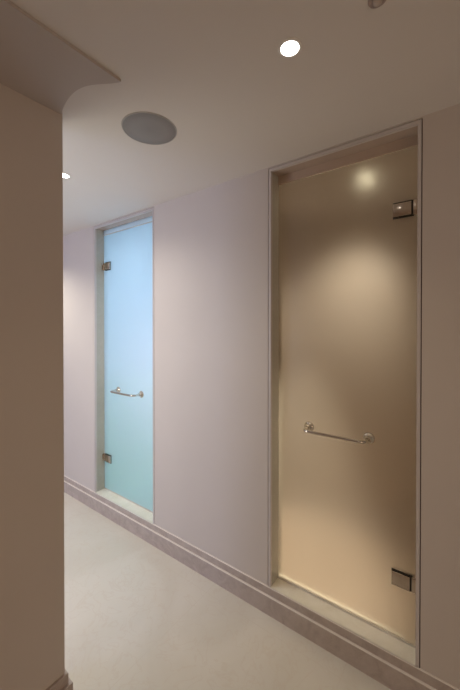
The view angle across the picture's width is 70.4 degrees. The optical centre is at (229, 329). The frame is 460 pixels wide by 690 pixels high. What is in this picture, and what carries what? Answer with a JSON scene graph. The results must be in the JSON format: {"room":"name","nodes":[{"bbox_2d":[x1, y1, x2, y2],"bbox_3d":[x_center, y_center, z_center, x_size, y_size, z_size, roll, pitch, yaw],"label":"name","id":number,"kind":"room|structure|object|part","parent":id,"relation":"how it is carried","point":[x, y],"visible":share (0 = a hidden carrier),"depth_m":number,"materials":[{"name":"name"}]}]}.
{"room":"spa corridor","nodes":[
{"label":"spa corridor","id":0,"kind":"room"},
{"bbox_2d":[0,83,64,689],"bbox_3d":[-1.453,0.329,0.290,0.130,2.316,2.530,0,1,37],"label":"wall","id":1,"kind":"structure","parent":0,"point":[32,610],"depth_m":1.17,"materials":[{"name":"paint"}]},
{"bbox_2d":[46,669,72,689],"bbox_3d":[-1.446,1.420,0.308,0.174,0.134,2.552,0,1,37],"label":"baseboard","id":2,"kind":"structure","parent":1,"relation":"attached to","point":[64,682],"depth_m":1.26,"materials":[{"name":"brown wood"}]},
{"bbox_2d":[0,0,120,114],"bbox_3d":[-1.259,-0.823,0.157,0.329,0.010,2.561,0,1,37],"label":"trim","id":3,"kind":"structure","parent":1,"relation":"attached to","point":[36,62],"depth_m":1.01,"materials":[{"name":"paint"}]},
{"bbox_2d":[64,492,390,689],"bbox_3d":[-1.255,1.514,0.670,7.200,0.060,3.361,0,1,37],"label":"floor","id":4,"kind":"structure","parent":0,"point":[137,617],"depth_m":1.60,"materials":[{"name":"beige stone"}]},
{"bbox_2d":[10,0,459,235],"bbox_3d":[-1.243,-0.872,0.668,7.400,0.080,3.601,0,1,37],"label":"ceiling","id":5,"kind":"structure","parent":0,"point":[237,107],"depth_m":1.09,"materials":[{"name":"paint"}]},
{"bbox_2d":[63,172,70,178],"bbox_3d":[-0.906,-0.840,1.776,0.070,0.003,0.070,0,1,37],"label":"recessed light","id":6,"kind":"object","parent":5,"relation":"in","point":[65,175],"visible":0.59,"depth_m":1.78,"materials":[{"name":"white glass"}]},
{"bbox_2d":[121,112,176,144],"bbox_3d":[-0.336,-0.836,1.364,0.226,0.004,0.226,0,1,37],"label":"ceiling speaker","id":7,"kind":"object","parent":5,"relation":"attached to","point":[150,128],"visible":1,"depth_m":1.35,"materials":[{"name":"grey"}]},
{"bbox_2d":[278,37,301,57],"bbox_3d":[0.177,-0.833,0.965,0.070,0.003,0.070,0,1,37],"label":"recessed light","id":8,"kind":"object","parent":5,"relation":"in","point":[290,47],"visible":1,"depth_m":0.96,"materials":[{"name":"white glass"}]},
{"bbox_2d":[368,0,385,8],"bbox_3d":[0.371,-0.826,0.820,0.045,0.016,0.045,0,1,37],"label":"ceiling sensor","id":9,"kind":"object","parent":5,"relation":"attached to","point":[373,4],"visible":1,"depth_m":0.82,"materials":[{"name":"white plastic"}]},
{"bbox_2d":[63,104,459,689],"bbox_3d":[-0.205,0.315,2.074,7.200,2.316,0.120,0,1,37],"label":"wall","id":10,"kind":"structure","parent":0,"point":[211,244],"depth_m":1.83,"materials":[{"name":"paint"}]},
{"bbox_2d":[94,207,154,523],"bbox_3d":[-0.782,0.262,2.502,0.745,2.206,0.120,0,1,37],"label":"trim","id":11,"kind":"structure","parent":10,"relation":"attached to","point":[146,216],"depth_m":2.68,"materials":[{"name":"paint"}]},
{"bbox_3d":[-0.767,-0.805,2.515,0.711,0.037,0.010,0,1,37],"label":"transom pane","id":12,"kind":"part","parent":11,"relation":"part of","materials":[{"name":"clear glass"}]},
{"bbox_2d":[96,488,152,522],"bbox_3d":[-0.783,1.350,2.509,0.735,0.030,0.124,0,1,37],"label":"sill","id":13,"kind":"structure","parent":10,"relation":"attached to","point":[128,505],"depth_m":2.49,"materials":[{"name":"beige stone"}]},
{"bbox_2d":[102,222,152,512],"bbox_3d":[-0.793,0.278,2.493,0.708,2.114,0.112,0,1,38],"label":"door","id":14,"kind":"structure","parent":10,"relation":"in","point":[127,265],"depth_m":2.53,"materials":[{"name":"blue glass"}]},
{"bbox_3d":[-0.805,0.484,2.490,0.302,0.016,0.084,0,1,37],"label":"handle","id":15,"kind":"part","parent":14,"relation":"part of","materials":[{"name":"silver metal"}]},
{"bbox_2d":[64,475,458,689],"bbox_3d":[-0.247,1.406,2.027,7.200,0.134,0.020,0,1,37],"label":"baseboard","id":16,"kind":"structure","parent":10,"relation":"attached to","point":[394,672],"depth_m":1.65,"materials":[{"name":"grey wood"}]},
{"bbox_2d":[270,578,416,666],"bbox_3d":[0.511,1.358,1.548,0.685,0.030,0.124,0,1,37],"label":"threshold","id":17,"kind":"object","parent":10,"relation":"attached to","point":[391,644],"depth_m":1.50,"materials":[{"name":"beige stone"}]},
{"bbox_2d":[268,118,422,667],"bbox_3d":[0.512,0.270,1.541,0.695,2.206,0.120,0,1,37],"label":"trim","id":18,"kind":"structure","parent":10,"relation":"attached to","point":[410,134],"depth_m":1.63,"materials":[{"name":"painted wood"}]},
{"bbox_3d":[0.528,-0.798,1.554,0.661,0.037,0.010,0,1,37],"label":"header panel","id":19,"kind":"part","parent":18,"relation":"part of","materials":[{"name":"beige paint"}]},
{"bbox_2d":[278,145,417,647],"bbox_3d":[0.508,0.286,1.534,0.658,2.114,0.118,0,1,37],"label":"door","id":20,"kind":"structure","parent":10,"relation":"in","point":[348,234],"depth_m":1.52,"materials":[{"name":"brown glass"}]},
{"bbox_3d":[0.489,0.492,1.529,0.302,0.016,0.084,0,1,37],"label":"handle","id":21,"kind":"part","parent":20,"relation":"part of","materials":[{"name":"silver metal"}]}
]}

